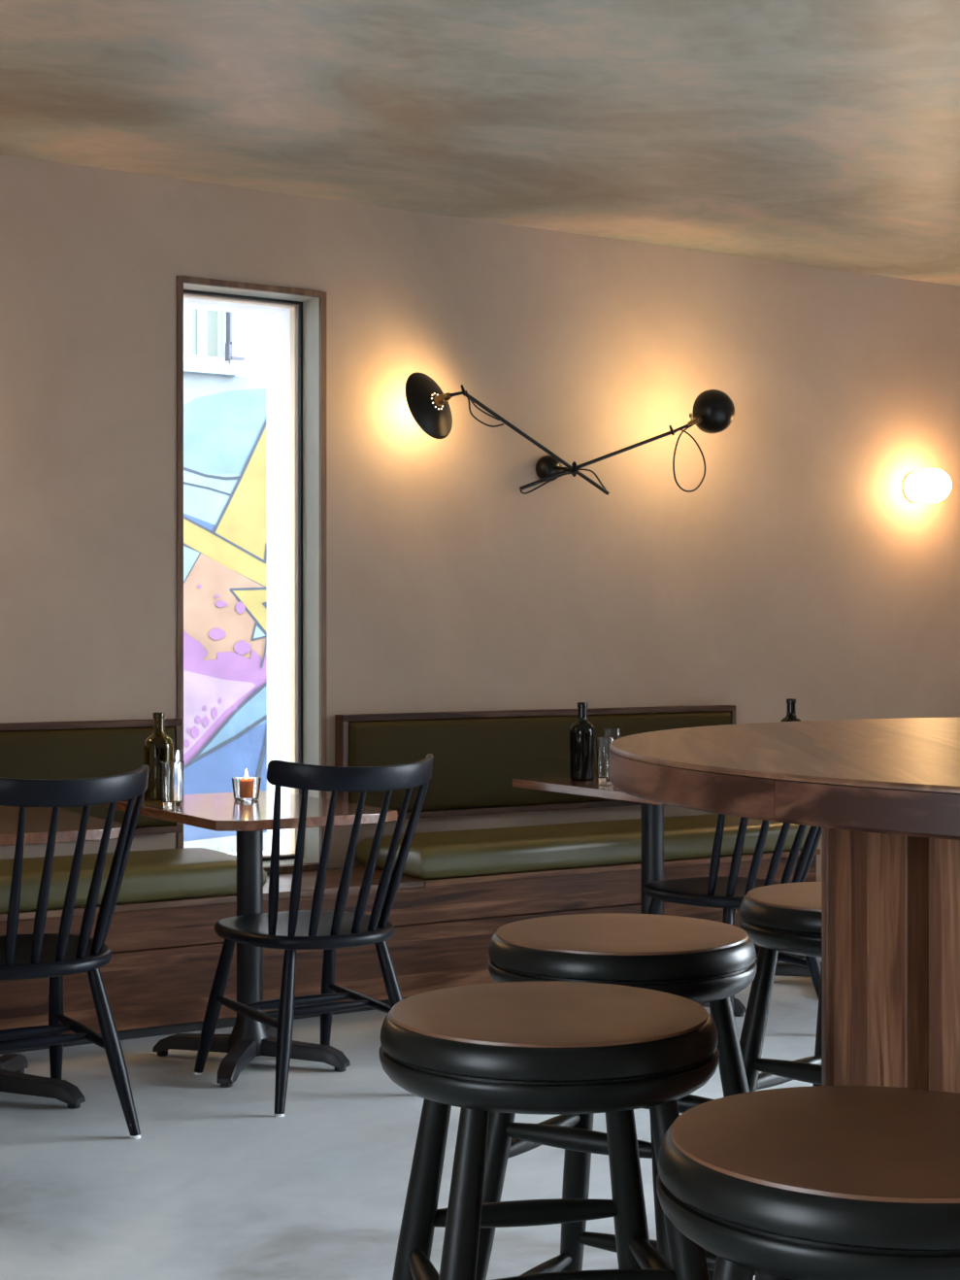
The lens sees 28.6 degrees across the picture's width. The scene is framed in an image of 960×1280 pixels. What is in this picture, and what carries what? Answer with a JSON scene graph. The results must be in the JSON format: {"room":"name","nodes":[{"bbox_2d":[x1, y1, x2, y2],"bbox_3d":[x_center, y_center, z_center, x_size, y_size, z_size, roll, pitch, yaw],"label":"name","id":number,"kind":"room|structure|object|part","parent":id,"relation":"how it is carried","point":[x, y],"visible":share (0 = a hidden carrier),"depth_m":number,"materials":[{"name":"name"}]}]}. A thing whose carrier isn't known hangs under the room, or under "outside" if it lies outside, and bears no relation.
{"room":"cafe","nodes":[
{"label":"cafe","id":0,"kind":"room"},
{"bbox_2d":[173,748,180,760],"bbox_3d":[-0.931,0.403,5.651,0.067,0.150,0.067,0,0,-32],"label":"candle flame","id":1,"kind":"object","parent":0,"point":[177,752],"visible":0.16,"depth_m":5.63,"materials":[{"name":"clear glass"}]},
{"bbox_2d":[0,957,821,1279],"bbox_3d":[0.944,1.334,2.691,9.650,0.200,9.160,0,0,-32],"label":"floor","id":2,"kind":"structure","parent":0,"point":[215,1185],"depth_m":4.40,"materials":[{"name":"concrete"}]},
{"bbox_2d":[0,806,122,1109],"bbox_3d":[-1.339,0.854,5.061,0.556,0.750,0.860,0,0,-32],"label":"dining table","id":3,"kind":"object","parent":2,"relation":"on","point":[14,1079],"visible":0.89,"depth_m":4.97,"materials":[{"name":"black metal"}]},
{"bbox_2d":[0,765,149,1139],"bbox_3d":[-1.138,0.769,4.719,0.491,0.922,0.719,0,0,-32],"label":"spindle chair","id":4,"kind":"object","parent":2,"relation":"on","point":[38,954],"visible":0.97,"depth_m":4.59,"materials":[{"name":"black paint"}]},
{"bbox_3d":[-1.168,0.799,4.767,0.463,0.037,0.500,0,0,-32],"label":"seat","id":5,"kind":"part","parent":4,"relation":"part of","materials":[{"name":"black paint"}]},
{"bbox_3d":[-1.136,1.019,5.051,0.040,0.417,0.164,0,0,-12],"label":"leg","id":6,"kind":"part","parent":4,"relation":"part of","materials":[{"name":"black paint"}]},
{"bbox_3d":[-0.993,0.350,4.486,0.491,0.082,0.172,0,0,-32],"label":"crest rail","id":7,"kind":"part","parent":4,"relation":"part of","materials":[{"name":"black paint"}]},
{"bbox_3d":[-0.910,1.020,4.681,0.147,0.416,0.040,0,0,19],"label":"leg","id":8,"kind":"part","parent":4,"relation":"part of","materials":[{"name":"black paint"}]},
{"bbox_2d":[105,790,397,1087],"bbox_3d":[-0.669,0.854,5.479,0.556,0.750,0.860,0,0,-32],"label":"dining table","id":9,"kind":"object","parent":2,"relation":"on","point":[249,1039],"visible":0.84,"depth_m":5.43,"materials":[{"name":"brown wood"}]},
{"bbox_2d":[143,711,173,803],"bbox_3d":[-0.947,0.346,5.558,0.086,0.264,0.086,0,0,-32],"label":"bottle","id":10,"kind":"object","parent":9,"relation":"on","point":[158,747],"visible":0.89,"depth_m":5.52,"materials":[{"name":"green glass"}]},
{"bbox_2d":[160,760,184,806],"bbox_3d":[-0.888,0.414,5.442,0.067,0.128,0.067,0,0,-32],"label":"tumbler","id":11,"kind":"object","parent":9,"relation":"on","point":[172,771],"visible":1,"depth_m":5.42,"materials":[{"name":"clear glass"}]},
{"bbox_2d":[232,776,261,801],"bbox_3d":[-0.696,0.444,5.615,0.087,0.068,0.087,0,0,-32],"label":"candle holder","id":12,"kind":"object","parent":9,"relation":"on","point":[244,790],"visible":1,"depth_m":5.58,"materials":[{"name":"clear glass"}]},
{"bbox_2d":[193,753,434,1117],"bbox_3d":[-0.445,0.768,5.152,0.491,0.922,0.719,0,0,-32],"label":"spindle chair","id":13,"kind":"object","parent":2,"relation":"on","point":[293,929],"visible":0.91,"depth_m":4.98,"materials":[{"name":"black paint"}]},
{"bbox_3d":[-0.744,1.019,5.296,0.164,0.417,0.040,0,0,38],"label":"leg","id":14,"kind":"part","parent":13,"relation":"part of","materials":[{"name":"black paint"}]},
{"bbox_3d":[-0.510,1.019,4.931,0.040,0.416,0.147,0,0,7],"label":"leg","id":15,"kind":"part","parent":13,"relation":"part of","materials":[{"name":"black paint"}]},
{"bbox_3d":[-0.475,0.799,5.200,0.463,0.037,0.500,0,0,-32],"label":"seat","id":16,"kind":"part","parent":13,"relation":"part of","materials":[{"name":"black paint"}]},
{"bbox_3d":[-0.443,1.018,5.484,0.040,0.417,0.164,0,0,-12],"label":"leg","id":17,"kind":"part","parent":13,"relation":"part of","materials":[{"name":"black paint"}]},
{"bbox_3d":[-0.300,0.349,4.919,0.491,0.082,0.172,0,0,-32],"label":"crest rail","id":18,"kind":"part","parent":13,"relation":"part of","materials":[{"name":"black paint"}]},
{"bbox_3d":[-0.217,1.019,5.114,0.147,0.416,0.040,0,0,19],"label":"leg","id":19,"kind":"part","parent":13,"relation":"part of","materials":[{"name":"black paint"}]},
{"bbox_2d":[0,848,820,1054],"bbox_3d":[-1.887,1.018,5.535,7.244,0.420,0.473,0,0,-32],"label":"bench","id":20,"kind":"object","parent":2,"relation":"on","point":[158,977],"visible":0.57,"depth_m":6.17,"materials":[{"name":"brown wood"}]},
{"bbox_2d":[0,858,13,912],"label":"seat cushion","id":21,"kind":"object","parent":20,"relation":"on","point":[6,865],"depth_m":5.56,"materials":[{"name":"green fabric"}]},
{"bbox_2d":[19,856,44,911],"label":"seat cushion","id":22,"kind":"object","parent":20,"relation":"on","point":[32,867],"depth_m":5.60,"materials":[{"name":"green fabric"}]},
{"bbox_2d":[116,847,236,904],"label":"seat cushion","id":23,"kind":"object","parent":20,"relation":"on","point":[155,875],"depth_m":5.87,"materials":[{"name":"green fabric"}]},
{"bbox_3d":[-1.888,1.075,5.537,7.244,0.237,0.469,0,0,-32],"label":"panel","id":24,"kind":"part","parent":20,"relation":"part of","materials":[{"name":"brown wood"}]},
{"bbox_2d":[402,818,641,878],"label":"seat cushion","id":25,"kind":"object","parent":20,"relation":"on","point":[437,855],"depth_m":6.58,"materials":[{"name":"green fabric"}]},
{"bbox_2d":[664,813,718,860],"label":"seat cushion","id":26,"kind":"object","parent":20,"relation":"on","point":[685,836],"depth_m":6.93,"materials":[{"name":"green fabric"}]},
{"bbox_2d":[378,980,719,1279],"bbox_3d":[0.084,0.843,2.299,0.436,0.785,0.436,0,0,-10],"label":"bar stool","id":27,"kind":"object","parent":2,"relation":"on","point":[532,1047],"visible":0.98,"depth_m":2.18,"materials":[{"name":"black paint"}]},
{"bbox_3d":[-0.099,0.881,2.424,0.162,0.701,0.044,0,0,34],"label":"leg","id":28,"kind":"part","parent":27,"relation":"part of","materials":[{"name":"black wood"}]},
{"bbox_3d":[-0.042,0.881,2.116,0.044,0.701,0.162,0,0,35],"label":"leg","id":29,"kind":"part","parent":27,"relation":"part of","materials":[{"name":"black wood"}]},
{"bbox_3d":[0.084,0.452,2.298,0.386,0.004,0.386,0,0,34],"label":"seat","id":30,"kind":"part","parent":27,"relation":"part of","materials":[{"name":"brown leather"}]},
{"bbox_3d":[0.209,0.881,2.481,0.044,0.701,0.162,0,0,34],"label":"leg","id":31,"kind":"part","parent":27,"relation":"part of","materials":[{"name":"black wood"}]},
{"bbox_3d":[0.266,0.881,2.174,0.162,0.701,0.044,0,0,34],"label":"leg","id":32,"kind":"part","parent":27,"relation":"part of","materials":[{"name":"black wood"}]},
{"bbox_2d":[475,912,756,1279],"bbox_3d":[0.218,0.841,2.908,0.436,0.785,0.436,0,0,30],"label":"bar stool","id":33,"kind":"object","parent":2,"relation":"on","point":[700,960],"visible":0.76,"depth_m":2.83,"materials":[{"name":"black"}]},
{"bbox_3d":[0.004,0.880,2.851,0.162,0.701,0.044,0,0,-15],"label":"leg","id":34,"kind":"part","parent":33,"relation":"part of","materials":[{"name":"black wood"}]},
{"bbox_3d":[0.161,0.879,3.122,0.044,0.701,0.162,0,0,-15],"label":"leg","id":35,"kind":"part","parent":33,"relation":"part of","materials":[{"name":"black wood"}]},
{"bbox_3d":[0.218,0.451,2.907,0.386,0.004,0.386,0,0,-15],"label":"seat","id":36,"kind":"part","parent":33,"relation":"part of","materials":[{"name":"brown leather"}]},
{"bbox_3d":[0.275,0.880,2.694,0.044,0.701,0.162,0,0,-15],"label":"leg","id":37,"kind":"part","parent":33,"relation":"part of","materials":[{"name":"black wood"}]},
{"bbox_3d":[0.432,0.880,2.965,0.162,0.701,0.044,0,0,-15],"label":"leg","id":38,"kind":"part","parent":33,"relation":"part of","materials":[{"name":"black wood"}]},
{"bbox_2d":[512,774,746,1016],"bbox_3d":[0.573,0.852,6.256,0.556,0.750,0.860,0,0,-32],"label":"dining table","id":39,"kind":"object","parent":2,"relation":"on","point":[653,812],"visible":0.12,"depth_m":6.22,"materials":[{"name":"black metal"}]},
{"bbox_2d":[570,702,595,780],"bbox_3d":[0.349,0.344,6.421,0.086,0.264,0.086,0,0,-32],"label":"bottle","id":40,"kind":"object","parent":39,"relation":"on","point":[582,731],"visible":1,"depth_m":6.39,"materials":[{"name":"black glass"}]},
{"bbox_2d":[596,736,615,781],"bbox_3d":[0.424,0.401,6.357,0.067,0.150,0.067,0,0,-32],"label":"tumbler","id":41,"kind":"object","parent":39,"relation":"on","point":[603,743],"visible":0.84,"depth_m":6.33,"materials":[{"name":"clear glass"}]},
{"bbox_2d":[603,727,622,739],"bbox_3d":[0.457,0.390,6.506,0.067,0.172,0.067,0,0,-32],"label":"tumbler","id":42,"kind":"object","parent":39,"relation":"on","point":[607,731],"visible":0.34,"depth_m":6.48,"materials":[{"name":"clear glass"}]},
{"bbox_2d":[643,813,821,1010],"bbox_3d":[0.813,0.767,5.909,0.491,0.922,0.719,0,0,-32],"label":"spindle chair","id":43,"kind":"object","parent":2,"relation":"on","point":[714,891],"visible":0.31,"depth_m":5.75,"materials":[{"name":"black paint"}]},
{"bbox_3d":[0.514,1.017,6.053,0.164,0.417,0.040,0,0,38],"label":"leg","id":44,"kind":"part","parent":43,"relation":"part of","materials":[{"name":"black paint"}]},
{"bbox_3d":[0.783,0.797,5.956,0.463,0.037,0.500,0,0,-32],"label":"seat","id":45,"kind":"part","parent":43,"relation":"part of","materials":[{"name":"black paint"}]},
{"bbox_3d":[0.748,1.018,5.687,0.040,0.416,0.147,0,0,7],"label":"leg","id":46,"kind":"part","parent":43,"relation":"part of","materials":[{"name":"black paint"}]},
{"bbox_3d":[0.815,1.017,6.241,0.040,0.417,0.164,0,0,-12],"label":"leg","id":47,"kind":"part","parent":43,"relation":"part of","materials":[{"name":"black paint"}]},
{"bbox_3d":[1.041,1.017,5.870,0.147,0.416,0.040,0,0,19],"label":"leg","id":48,"kind":"part","parent":43,"relation":"part of","materials":[{"name":"black paint"}]},
{"bbox_2d":[705,881,821,1279],"bbox_3d":[0.663,0.841,3.312,0.436,0.785,0.436,0,0,40],"label":"bar stool","id":49,"kind":"object","parent":2,"relation":"on","point":[787,918],"visible":0.33,"depth_m":3.27,"materials":[{"name":"black"}]},
{"bbox_3d":[0.443,0.879,3.292,0.162,0.701,0.044,0,0,-5],"label":"leg","id":50,"kind":"part","parent":49,"relation":"part of","materials":[{"name":"black wood"}]},
{"bbox_3d":[0.663,0.450,3.311,0.386,0.004,0.386,0,0,-5],"label":"seat","id":51,"kind":"part","parent":49,"relation":"part of","materials":[{"name":"brown leather"}]},
{"bbox_3d":[0.644,0.879,3.532,0.044,0.701,0.162,0,0,-5],"label":"leg","id":52,"kind":"part","parent":49,"relation":"part of","materials":[{"name":"black wood"}]},
{"bbox_2d":[609,717,959,1093],"bbox_3d":[1.051,0.685,2.396,1.768,1.100,1.768,0,0,-32],"label":"bar table","id":53,"kind":"object","parent":2,"relation":"on","point":[884,794],"visible":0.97,"depth_m":2.17,"materials":[{"name":"brown wood"}]},
{"bbox_3d":[0.471,0.702,2.487,0.035,1.005,0.200,0,0,9],"label":"panel","id":54,"kind":"part","parent":53,"relation":"part of","materials":[{"name":"brown wood"}]},
{"bbox_3d":[0.480,0.703,2.258,0.035,1.005,0.200,0,0,-14],"label":"panel","id":55,"kind":"part","parent":53,"relation":"part of","materials":[{"name":"brown wood"}]},
{"bbox_3d":[0.576,0.703,2.050,0.035,1.005,0.200,0,0,-36],"label":"panel","id":56,"kind":"part","parent":53,"relation":"part of","materials":[{"name":"brown wood"}]},
{"bbox_2d":[774,962,821,976],"bbox_3d":[1.268,0.851,6.690,0.556,0.750,0.860,0,0,-32],"label":"dining table","id":57,"kind":"object","parent":2,"relation":"on","point":[783,968],"visible":0.02,"depth_m":6.72,"materials":[{"name":"black metal"}]},
{"bbox_2d":[780,698,802,721],"bbox_3d":[1.120,0.343,6.785,0.086,0.264,0.086,0,0,-32],"label":"bottle","id":58,"kind":"object","parent":57,"relation":"on","point":[791,716],"visible":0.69,"depth_m":6.77,"materials":[{"name":"black glass"}]},
{"bbox_2d":[656,1085,959,1279],"bbox_3d":[0.368,0.844,1.722,0.436,0.785,0.436,0,0,20],"label":"bar stool","id":59,"kind":"object","parent":2,"relation":"on","point":[812,1182],"visible":1,"depth_m":1.61,"materials":[{"name":"black leather"}]},
{"bbox_3d":[0.168,0.883,1.628,0.162,0.701,0.044,0,0,-25],"label":"leg","id":60,"kind":"part","parent":59,"relation":"part of","materials":[{"name":"black wood"}]},
{"bbox_3d":[0.275,0.882,1.922,0.044,0.701,0.162,0,0,-25],"label":"leg","id":61,"kind":"part","parent":59,"relation":"part of","materials":[{"name":"black wood"}]},
{"bbox_3d":[0.368,0.454,1.721,0.386,0.004,0.386,0,0,-25],"label":"seat","id":62,"kind":"part","parent":59,"relation":"part of","materials":[{"name":"brown leather"}]},
{"bbox_2d":[0,154,959,881],"bbox_3d":[-1.369,-0.163,6.390,9.650,2.780,0.430,0,0,-32],"label":"wall","id":63,"kind":"structure","parent":0,"point":[800,566],"depth_m":7.04,"materials":[{"name":"paint"}]},
{"bbox_2d":[0,718,182,835],"bbox_3d":[-3.025,0.456,5.053,4.765,0.377,0.083,0,0,-32],"label":"bench backrest","id":64,"kind":"object","parent":63,"relation":"attached to","point":[79,749],"visible":0.56,"depth_m":6.10,"materials":[{"name":"green leather"}]},
{"bbox_3d":[-1.019,0.453,6.319,0.022,0.333,0.061,0,0,-32],"label":"frame","id":65,"kind":"part","parent":64,"relation":"part of","materials":[{"name":"brown wood"}]},
{"bbox_2d":[176,275,327,874],"bbox_3d":[-0.897,-0.211,6.685,0.563,2.034,0.490,0,0,-32],"label":"window","id":66,"kind":"structure","parent":63,"relation":"in","point":[296,318],"depth_m":6.76,"materials":[{"name":"brown wood"}]},
{"bbox_2d":[335,705,736,818],"bbox_3d":[0.264,0.452,7.108,1.780,0.377,0.083,0,0,-32],"label":"bench backrest","id":67,"kind":"object","parent":63,"relation":"attached to","point":[478,755],"visible":0.56,"depth_m":6.92,"materials":[{"name":"green leather"}]},
{"bbox_3d":[-0.487,0.453,6.652,0.022,0.333,0.061,0,0,-32],"label":"frame","id":68,"kind":"part","parent":67,"relation":"part of","materials":[{"name":"brown wood"}]},
{"bbox_3d":[1.003,0.451,7.583,0.022,0.333,0.061,0,0,-32],"label":"frame","id":69,"kind":"part","parent":67,"relation":"part of","materials":[{"name":"brown wood"}]},
{"bbox_2d":[404,371,735,495],"bbox_3d":[0.314,-0.748,7.013,1.376,0.419,0.307,0,0,-25],"label":"wall lamp","id":70,"kind":"object","parent":63,"relation":"attached to","point":[714,410],"visible":1,"depth_m":6.97,"materials":[{"name":"black metal"}]},
{"bbox_3d":[-0.178,-0.835,6.715,0.088,0.243,0.256,0,0,35],"label":"lamp shade","id":71,"kind":"part","parent":70,"relation":"part of","materials":[{"name":"black metal"}]},
{"bbox_2d":[434,392,451,405],"bbox_3d":[-0.134,-0.851,6.683,0.076,0.050,0.038,0,0,34],"label":"socket","id":72,"kind":"object","parent":70,"relation":"attached to","point":[440,399],"depth_m":6.67,"materials":[{"name":"gold metal"}]},
{"bbox_3d":[0.013,-0.828,6.716,0.136,0.088,0.006,0,0,-32],"label":"cord","id":73,"kind":"part","parent":70,"relation":"part of","materials":[{"name":"black plastic"}]},
{"bbox_3d":[0.016,-0.823,6.718,0.162,0.125,0.006,0,0,-32],"label":"cord","id":74,"kind":"part","parent":70,"relation":"part of","materials":[{"name":"black plastic"}]},
{"bbox_3d":[0.211,-0.715,6.888,0.684,0.338,0.014,0,0,-37],"label":"arm","id":75,"kind":"part","parent":70,"relation":"part of","materials":[{"name":"black metal"}]},
{"bbox_3d":[0.250,-0.581,6.961,0.211,0.085,0.029,0,0,-6],"label":"cord","id":76,"kind":"part","parent":70,"relation":"part of","materials":[{"name":"black plastic"}]},
{"bbox_3d":[0.309,-0.640,7.052,0.016,0.031,0.127,0,0,-32],"label":"stem","id":77,"kind":"part","parent":70,"relation":"part of","materials":[{"name":"black metal"}]},
{"bbox_3d":[0.426,-0.593,7.037,0.163,0.087,0.017,0,0,-42],"label":"cord","id":78,"kind":"part","parent":70,"relation":"part of","materials":[{"name":"black plastic"}]},
{"bbox_3d":[0.436,-0.670,7.031,0.604,0.239,0.014,0,0,-16],"label":"arm","id":79,"kind":"part","parent":70,"relation":"part of","materials":[{"name":"black metal"}]},
{"bbox_3d":[0.792,-0.687,7.120,0.158,0.258,0.006,0,0,-32],"label":"cord","id":80,"kind":"part","parent":70,"relation":"part of","materials":[{"name":"black plastic"}]},
{"bbox_2d":[687,415,702,427],"bbox_3d":[0.811,-0.829,7.145,0.075,0.049,0.030,0,0,-32],"label":"socket","id":81,"kind":"object","parent":70,"relation":"attached to","point":[697,420],"depth_m":7.14,"materials":[{"name":"gold metal"}]},
{"bbox_3d":[0.905,-0.873,7.184,0.169,0.168,0.108,0,0,-32],"label":"lamp shade","id":82,"kind":"part","parent":70,"relation":"part of","materials":[{"name":"black metal"}]},
{"bbox_2d":[903,468,951,503],"bbox_3d":[1.927,-0.660,8.077,0.148,0.148,0.200,0,0,-32],"label":"sconce","id":83,"kind":"object","parent":63,"relation":"attached to","point":[931,485],"visible":1,"depth_m":8.02,"materials":[{"name":"glass"}]},
{"bbox_3d":[1.882,-0.660,8.149,0.128,0.128,0.030,0,0,-32],"label":"wall plate","id":84,"kind":"part","parent":83,"relation":"part of","materials":[{"name":"paint"}]},
{"bbox_2d":[0,0,959,286],"bbox_3d":[0.944,-1.671,2.685,9.650,0.250,9.160,0,0,-32],"label":"ceiling","id":85,"kind":"structure","parent":0,"point":[817,133],"depth_m":5.51,"materials":[{"name":"paint"}]},
{"label":"outside","id":86,"kind":"structure","parent":0,"visible":0},
{"bbox_3d":[-0.253,1.609,9.844,22.000,0.220,4.240,0,0,-32],"label":"ground","id":87,"kind":"structure","parent":86,"visible":0},
{"bbox_2d":[183,307,267,852],"bbox_3d":[-1.197,-0.944,11.349,16.000,4.880,0.480,0,0,-32],"label":"building","id":88,"kind":"structure","parent":87,"relation":"on","point":[225,353],"depth_m":11.08,"materials":[{"name":"multicoloured paint"}]},
{"bbox_3d":[-1.682,-2.078,11.075,0.390,0.910,0.005,0,0,-32],"label":"pane","id":89,"kind":"part","parent":88,"relation":"part of","materials":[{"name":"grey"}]}
]}

